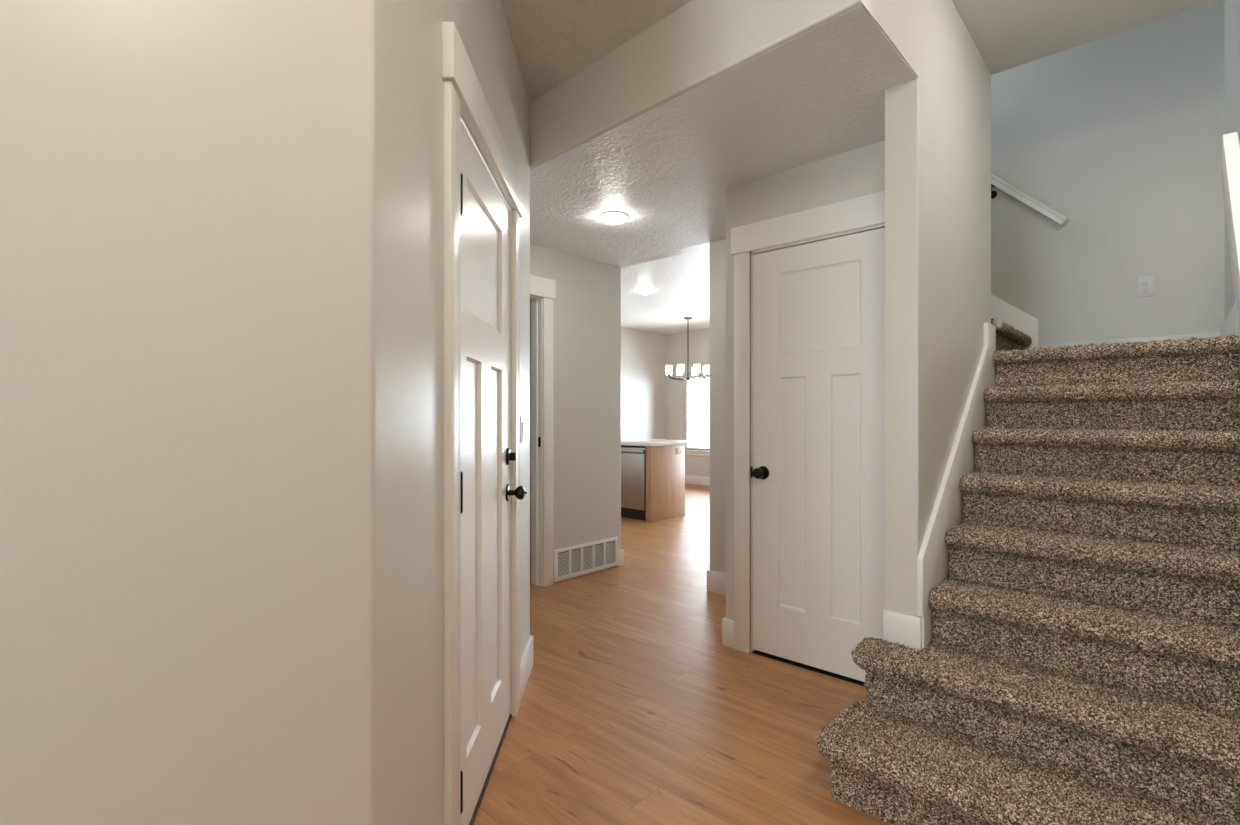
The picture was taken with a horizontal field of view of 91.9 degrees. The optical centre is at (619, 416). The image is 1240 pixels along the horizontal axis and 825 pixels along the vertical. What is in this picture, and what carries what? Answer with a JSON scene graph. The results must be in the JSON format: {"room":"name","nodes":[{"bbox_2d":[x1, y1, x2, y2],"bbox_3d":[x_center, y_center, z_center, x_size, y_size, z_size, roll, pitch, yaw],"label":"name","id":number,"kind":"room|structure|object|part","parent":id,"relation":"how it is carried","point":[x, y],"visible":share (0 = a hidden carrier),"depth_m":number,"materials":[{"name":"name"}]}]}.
{"room":"entrance hallway","nodes":[
{"label":"entrance hallway","id":0,"kind":"room"},
{"bbox_2d":[0,0,453,824],"bbox_3d":[-1.101,-0.205,0.456,0.386,2.810,2.582,0,0,35],"label":"wall","id":1,"kind":"structure","parent":0,"point":[222,221],"depth_m":0.89,"materials":[{"name":"grey paint"}]},
{"bbox_2d":[442,22,526,824],"bbox_3d":[-0.454,0.118,1.980,0.189,2.163,1.036,0,0,0],"label":"door","id":2,"kind":"structure","parent":1,"relation":"in","point":[483,185],"depth_m":1.85,"materials":[{"name":"white paint"}]},
{"bbox_3d":[-0.424,0.186,1.518,0.019,2.028,0.086,0,0,0],"label":"casing","id":3,"kind":"part","parent":2,"relation":"part of","materials":[{"name":"white paint"}]},
{"bbox_3d":[-0.419,-0.895,1.980,0.029,0.135,1.036,0,0,0],"label":"header casing","id":4,"kind":"part","parent":2,"relation":"part of","materials":[{"name":"white paint"}]},
{"bbox_3d":[-0.402,0.295,2.324,0.069,0.067,0.067,0,0,0],"label":"knob","id":5,"kind":"part","parent":2,"relation":"part of","materials":[{"name":"black metal"}]},
{"bbox_3d":[-0.424,0.186,2.442,0.019,2.028,0.086,0,0,0],"label":"casing","id":6,"kind":"part","parent":2,"relation":"part of","materials":[{"name":"white paint"}]},
{"bbox_2d":[454,0,510,155],"bbox_3d":[-0.491,-1.219,1.980,0.115,0.782,0.830,0,0,0],"label":"wall","id":7,"kind":"structure","parent":0,"point":[481,25],"depth_m":2.01,"materials":[{"name":"grey paint"}]},
{"bbox_2d":[511,39,529,709],"bbox_3d":[-0.840,-0.205,3.131,0.380,2.810,1.670,0,0,-35],"label":"wall","id":8,"kind":"structure","parent":0,"point":[520,103],"depth_m":2.70,"materials":[{"name":"grey paint"}]},
{"bbox_2d":[520,416,524,442],"bbox_3d":[-0.427,0.057,2.628,0.014,0.116,0.072,0,0,0],"label":"light switch","id":9,"kind":"object","parent":8,"relation":"attached to","point":[522,423],"visible":0.94,"depth_m":2.61,"materials":[{"name":"white plastic"}]},
{"bbox_2d":[520,636,532,700],"bbox_3d":[-0.426,1.130,2.692,0.015,0.140,0.413,0,0,0],"label":"baseboard","id":10,"kind":"structure","parent":8,"relation":"attached to","point":[526,662],"depth_m":2.69,"materials":[{"name":"white paint"}]},
{"bbox_2d":[530,301,530,554],"bbox_3d":[-1.335,0.000,4.744,1.615,2.400,1.740,0,0,43],"label":"wall","id":11,"kind":"structure","parent":0,"point":[530,301],"depth_m":5.19,"materials":[{"name":"grey paint"}]},
{"bbox_2d":[530,244,620,585],"bbox_3d":[-0.620,0.000,4.243,0.115,2.400,1.740,0,0,43],"label":"wall","id":12,"kind":"structure","parent":0,"point":[587,303],"depth_m":4.54,"materials":[{"name":"grey paint"}]},
{"bbox_2d":[530,275,555,586],"bbox_3d":[-1.133,0.113,4.229,0.910,2.175,1.001,0,0,43],"label":"door frame","id":13,"kind":"structure","parent":12,"relation":"in","point":[540,287],"depth_m":4.25,"materials":[{"name":"white paint"}]},
{"bbox_3d":[-0.570,0.180,4.244,0.026,0.070,0.002,0,0,43],"label":"strike plate","id":14,"kind":"part","parent":13,"relation":"part of","materials":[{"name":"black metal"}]},
{"bbox_3d":[-0.809,-0.907,3.931,0.029,0.135,1.001,0,0,43],"label":"header casing","id":15,"kind":"part","parent":13,"relation":"part of","materials":[{"name":"white paint"}]},
{"bbox_3d":[-0.512,0.180,4.262,0.019,2.040,0.086,0,0,43],"label":"casing","id":16,"kind":"part","parent":13,"relation":"part of","materials":[{"name":"white paint"}]},
{"bbox_2d":[553,537,617,581],"bbox_3d":[-0.248,1.075,4.552,0.014,0.226,0.676,0,0,43],"label":"air vent","id":17,"kind":"object","parent":12,"relation":"in","point":[569,562],"visible":1,"depth_m":4.53,"materials":[{"name":"white metal"}]},
{"bbox_3d":[-0.411,1.073,4.378,0.010,0.178,0.122,0,0,43],"label":"louvre panel","id":18,"kind":"part","parent":17,"relation":"part of","materials":[{"name":"white plastic"}]},
{"bbox_3d":[-0.329,1.073,4.467,0.010,0.178,0.122,0,0,43],"label":"louvre panel","id":19,"kind":"part","parent":17,"relation":"part of","materials":[{"name":"white plastic"}]},
{"bbox_3d":[-0.246,1.073,4.557,0.010,0.178,0.122,0,0,43],"label":"louvre panel","id":20,"kind":"part","parent":17,"relation":"part of","materials":[{"name":"white plastic"}]},
{"bbox_3d":[-0.164,1.073,4.647,0.010,0.178,0.122,0,0,43],"label":"louvre panel","id":21,"kind":"part","parent":17,"relation":"part of","materials":[{"name":"white plastic"}]},
{"bbox_3d":[-0.081,1.073,4.737,0.010,0.178,0.122,0,0,43],"label":"louvre panel","id":22,"kind":"part","parent":17,"relation":"part of","materials":[{"name":"white plastic"}]},
{"bbox_2d":[617,549,623,565],"bbox_3d":[0.003,1.137,4.825,0.015,0.125,0.070,0,0,43],"label":"baseboard","id":23,"kind":"structure","parent":12,"relation":"attached to","point":[620,552],"depth_m":4.82,"materials":[{"name":"white paint"}]},
{"bbox_2d":[501,0,691,102],"bbox_3d":[-0.368,-1.560,0.365,4.466,0.100,3.670,0,0,43],"label":"ceiling","id":24,"kind":"structure","parent":0,"point":[553,41],"depth_m":2.35,"materials":[{"name":"white paint"}]},
{"bbox_2d":[621,327,665,438],"bbox_3d":[-0.895,-0.205,9.249,0.115,2.810,5.260,0,0,43],"label":"wall","id":25,"kind":"structure","parent":0,"point":[643,353],"depth_m":10.59,"materials":[{"name":"grey paint"}]},
{"bbox_2d":[621,248,709,334],"bbox_3d":[0.811,-1.560,7.682,4.748,0.100,5.260,0,0,43],"label":"ceiling","id":26,"kind":"structure","parent":0,"point":[679,285],"depth_m":7.43,"materials":[{"name":"white paint"}]},
{"bbox_2d":[638,289,651,293],"bbox_3d":[0.297,-1.489,7.196,0.176,0.042,0.176,0,0,43],"label":"ceiling light","id":27,"kind":"object","parent":26,"relation":"attached to","point":[641,291],"visible":1,"depth_m":7.14,"materials":[{"name":"white glass"}]},
{"bbox_2d":[666,317,709,380],"bbox_3d":[1.039,-1.026,9.166,0.697,0.968,0.697,0,0,43],"label":"chandelier","id":28,"kind":"object","parent":26,"relation":"hanging from","point":[680,367],"visible":1,"depth_m":9.05,"materials":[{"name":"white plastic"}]},
{"bbox_3d":[0.744,-0.706,9.069,0.100,0.128,0.100,0,0,43],"label":"lamp shade","id":29,"kind":"part","parent":28,"relation":"part of","materials":[{"name":"white glass"}]},
{"bbox_3d":[0.899,-0.706,8.889,0.100,0.128,0.100,0,0,43],"label":"lamp shade","id":30,"kind":"part","parent":28,"relation":"part of","materials":[{"name":"white glass"}]},
{"bbox_3d":[1.039,-1.070,9.166,0.016,0.840,0.015,0,0,43],"label":"stem","id":31,"kind":"part","parent":28,"relation":"part of","materials":[{"name":"black metal"}]},
{"bbox_3d":[1.135,-0.706,8.871,0.100,0.128,0.100,0,0,43],"label":"lamp shade","id":32,"kind":"part","parent":28,"relation":"part of","materials":[{"name":"white glass"}]},
{"bbox_3d":[1.315,-0.706,9.026,0.100,0.128,0.100,0,0,43],"label":"lamp shade","id":33,"kind":"part","parent":28,"relation":"part of","materials":[{"name":"white glass"}]},
{"bbox_2d":[613,239,725,573],"bbox_3d":[-0.780,-0.205,5.493,5.368,2.810,0.115,0,0,43],"label":"wall","id":34,"kind":"structure","parent":0,"point":[717,248],"depth_m":4.09,"materials":[{"name":"grey paint"}]},
{"bbox_2d":[707,570,725,594],"bbox_3d":[0.829,1.130,3.927,0.620,0.140,0.015,0,0,43],"label":"baseboard","id":35,"kind":"structure","parent":34,"relation":"attached to","point":[716,581],"depth_m":4.08,"materials":[{"name":"white paint"}]},
{"bbox_2d":[473,483,892,824],"bbox_3d":[0.432,1.260,4.424,8.850,0.120,10.800,0,0,43],"label":"floor","id":36,"kind":"structure","parent":0,"point":[634,709],"depth_m":2.42,"materials":[{"name":"laminate"}]},
{"bbox_2d":[621,445,645,519],"bbox_3d":[0.258,0.776,7.278,0.596,0.843,0.643,0,0,43],"label":"dishwasher","id":37,"kind":"object","parent":36,"relation":"on","point":[633,458],"visible":0.48,"depth_m":6.98,"materials":[{"name":"silver metal"}]},
{"bbox_3d":[0.056,0.402,7.054,0.580,0.033,0.040,0,0,43],"label":"bar handle","id":38,"kind":"part","parent":37,"relation":"part of","materials":[{"name":"silver metal"}]},
{"bbox_3d":[0.102,1.139,7.107,0.596,0.117,0.010,0,0,43],"label":"kick plate","id":39,"kind":"part","parent":37,"relation":"part of","materials":[{"name":"black plastic"}]},
{"bbox_2d":[646,445,684,521],"bbox_3d":[-0.091,0.770,7.616,1.760,0.860,0.678,0,0,43],"label":"kitchen island","id":40,"kind":"object","parent":36,"relation":"on","point":[665,468],"visible":0.36,"depth_m":6.98,"materials":[{"name":"brown wood"}]},
{"bbox_2d":[621,438,702,446],"bbox_3d":[0.027,0.321,7.758,1.822,0.036,1.028,0,0,43],"label":"island countertop","id":41,"kind":"structure","parent":40,"relation":"on","point":[624,441],"depth_m":7.27,"materials":[{"name":"white stone"}]},
{"bbox_2d":[677,448,682,453],"bbox_3d":[0.715,0.412,7.186,0.010,0.072,0.116,0,0,43],"label":"island outlet","id":42,"kind":"object","parent":40,"relation":"attached to","point":[679,450],"visible":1,"depth_m":7.18,"materials":[{"name":"white plastic"}]},
{"bbox_2d":[815,335,1239,824],"bbox_3d":[1.915,0.434,2.564,1.057,1.538,2.806,0,0,43],"label":"staircase","id":43,"kind":"structure","parent":36,"relation":"on","point":[1083,668],"depth_m":1.96,"materials":[{"name":"carpet"}]},
{"bbox_2d":[666,330,709,476],"bbox_3d":[2.551,-0.205,9.576,4.518,2.810,0.115,0,0,43],"label":"wall","id":44,"kind":"structure","parent":0,"point":[699,341],"depth_m":10.82,"materials":[{"name":"grey paint"}]},
{"bbox_2d":[685,375,709,456],"bbox_3d":[1.677,-0.018,10.338,1.520,1.425,0.145,0,0,43],"label":"window","id":45,"kind":"structure","parent":44,"relation":"in","point":[691,451],"depth_m":10.74,"materials":[{"name":"white plastic"}]},
{"bbox_3d":[1.661,0.647,10.320,1.520,0.095,0.095,0,0,43],"label":"sill","id":46,"kind":"part","parent":45,"relation":"part of","materials":[{"name":"white paint"}]},
{"bbox_2d":[685,475,709,485],"bbox_3d":[2.507,1.125,9.528,4.518,0.150,0.015,0,0,43],"label":"baseboard","id":47,"kind":"structure","parent":44,"relation":"attached to","point":[698,480],"depth_m":10.57,"materials":[{"name":"white paint"}]},
{"bbox_2d":[530,0,874,169],"bbox_3d":[0.132,-1.405,2.387,0.117,0.410,1.722,0,0,-44],"label":"wall","id":48,"kind":"structure","parent":0,"point":[701,41],"depth_m":2.26,"materials":[{"name":"grey paint"}]},
{"bbox_2d":[530,5,916,264],"bbox_3d":[-0.318,-1.254,3.840,4.336,0.111,1.695,0,0,43],"label":"ceiling","id":49,"kind":"structure","parent":0,"point":[819,94],"depth_m":2.65,"materials":[{"name":"white paint"}]},
{"bbox_2d":[599,211,627,223],"bbox_3d":[-0.038,-1.179,3.587,0.170,0.042,0.170,0,0,43],"label":"ceiling light","id":50,"kind":"object","parent":49,"relation":"attached to","point":[611,217],"visible":1,"depth_m":3.54,"materials":[{"name":"white glass"}]},
{"bbox_2d":[726,140,884,650],"bbox_3d":[0.943,0.000,2.872,0.947,2.400,0.115,0,0,43],"label":"wall","id":51,"kind":"structure","parent":0,"point":[858,172],"depth_m":2.97,"materials":[{"name":"grey paint"}]},
{"bbox_2d":[722,618,733,648],"bbox_3d":[0.567,1.130,3.129,0.074,0.140,0.015,0,0,43],"label":"baseboard","id":52,"kind":"structure","parent":51,"relation":"attached to","point":[727,625],"depth_m":3.12,"materials":[{"name":"white paint"}]},
{"bbox_2d":[731,191,884,686],"bbox_3d":[0.939,0.115,2.833,0.899,2.170,0.176,0,0,43],"label":"door","id":53,"kind":"structure","parent":51,"relation":"in","point":[817,319],"depth_m":2.84,"materials":[{"name":"white paint"}]},
{"bbox_3d":[0.625,0.182,3.073,0.086,2.035,0.019,0,0,43],"label":"casing","id":54,"kind":"part","parent":53,"relation":"part of","materials":[{"name":"white paint"}]},
{"bbox_3d":[0.695,0.282,2.985,0.067,0.067,0.069,0,0,43],"label":"knob","id":55,"kind":"part","parent":53,"relation":"part of","materials":[{"name":"black metal"}]},
{"bbox_3d":[0.911,-0.902,2.803,0.899,0.135,0.029,0,0,43],"label":"header casing","id":56,"kind":"part","parent":53,"relation":"part of","materials":[{"name":"white paint"}]},
{"bbox_2d":[875,0,990,643],"bbox_3d":[1.228,-1.525,2.396,0.115,5.450,1.700,0,0,43],"label":"wall","id":57,"kind":"structure","parent":0,"point":[938,190],"depth_m":2.21,"materials":[{"name":"grey paint"}]},
{"bbox_2d":[883,609,921,649],"bbox_3d":[1.014,0.766,2.155,0.127,0.118,0.015,0,0,43],"label":"baseboard","id":58,"kind":"structure","parent":57,"relation":"attached to","point":[902,628],"depth_m":2.15,"materials":[{"name":"white paint"}]},
{"bbox_2d":[917,322,995,647],"bbox_3d":[1.455,0.186,2.545,0.019,1.268,1.187,0,0,43],"label":"trim","id":59,"kind":"structure","parent":57,"relation":"attached to","point":[932,559],"depth_m":2.39,"materials":[{"name":"white paint"}]},
{"bbox_2d":[952,0,1214,74],"bbox_3d":[1.577,-1.805,2.048,0.872,0.390,1.750,0,0,43],"label":"ceiling","id":60,"kind":"structure","parent":0,"point":[1007,34],"depth_m":2.59,"materials":[{"name":"grey paint"}]},
{"bbox_2d":[991,0,1224,344],"bbox_3d":[2.452,-1.525,4.072,2.554,5.450,0.115,0,0,43],"label":"wall","id":61,"kind":"structure","parent":0,"point":[1119,134],"depth_m":3.55,"materials":[{"name":"grey paint"}]},
{"bbox_2d":[991,318,1031,350],"bbox_3d":[1.880,-0.705,3.792,1.078,0.777,1.036,0,0,43],"label":"staircase","id":62,"kind":"structure","parent":61,"relation":"attached to","point":[1009,338],"depth_m":3.40,"materials":[{"name":"carpet"}]},
{"bbox_2d":[991,295,1037,349],"bbox_3d":[2.067,-1.053,4.335,1.578,1.506,0.018,0,0,43],"label":"trim","id":63,"kind":"structure","parent":61,"relation":"attached to","point":[1009,314],"depth_m":3.87,"materials":[{"name":"white paint"}]},
{"bbox_2d":[991,174,1067,225],"bbox_3d":[2.116,-1.975,4.247,1.703,1.605,0.082,0,0,43],"label":"handrail","id":64,"kind":"object","parent":61,"relation":"attached to","point":[1012,191],"visible":0.4,"depth_m":3.78,"materials":[{"name":"white paint"}]},
{"bbox_2d":[1038,332,1220,348],"bbox_3d":[2.957,-0.388,3.520,0.832,0.135,0.015,0,0,43],"label":"baseboard","id":65,"kind":"structure","parent":61,"relation":"attached to","point":[1205,335],"depth_m":3.48,"materials":[{"name":"white paint"}]},
{"bbox_2d":[1137,276,1153,296],"bbox_3d":[3.028,-0.749,3.458,0.072,0.116,0.010,0,0,43],"label":"wall outlet","id":66,"kind":"object","parent":61,"relation":"attached to","point":[1145,285],"visible":1,"depth_m":3.46,"materials":[{"name":"white plastic"}]},
{"bbox_2d":[1142,280,1148,285],"bbox_3d":[3.026,-0.768,3.456,0.029,0.029,0.004,0,0,43],"label":"receptacle","id":67,"kind":"object","parent":66,"relation":"attached to","point":[1144,282],"depth_m":3.45,"materials":[{"name":"grey plastic"}]},
{"bbox_2d":[1142,287,1148,292],"bbox_3d":[3.026,-0.730,3.456,0.029,0.029,0.004,0,0,43],"label":"receptacle","id":68,"kind":"object","parent":66,"relation":"attached to","point":[1144,289],"depth_m":3.45,"materials":[{"name":"grey plastic"}]},
{"bbox_2d":[1225,0,1239,380],"bbox_3d":[2.345,-1.525,2.154,0.115,5.450,2.855,0,0,43],"label":"wall","id":69,"kind":"structure","parent":0,"point":[1232,7],"depth_m":2.87,"materials":[{"name":"grey paint"}]},
{"bbox_2d":[1221,304,1236,335],"bbox_3d":[2.908,-0.400,2.862,0.015,0.160,1.050,0,0,43],"label":"baseboard","id":70,"kind":"structure","parent":69,"relation":"attached to","point":[1229,327],"depth_m":2.67,"materials":[{"name":"white paint"}]},
{"bbox_2d":[1221,132,1239,340],"bbox_3d":[1.858,-0.460,1.763,0.074,1.146,1.300,0,0,43],"label":"handrail","id":71,"kind":"object","parent":69,"relation":"attached to","point":[1230,160],"visible":1,"depth_m":1.94,"materials":[{"name":"white paint"}]},
{"bbox_2d":[1237,323,1239,371],"bbox_3d":[1.982,0.300,1.852,0.012,1.800,1.690,0,0,43],"label":"trim","id":72,"kind":"structure","parent":69,"relation":"attached to","point":[1237,323],"depth_m":2.39,"materials":[{"name":"white paint"}]}
]}

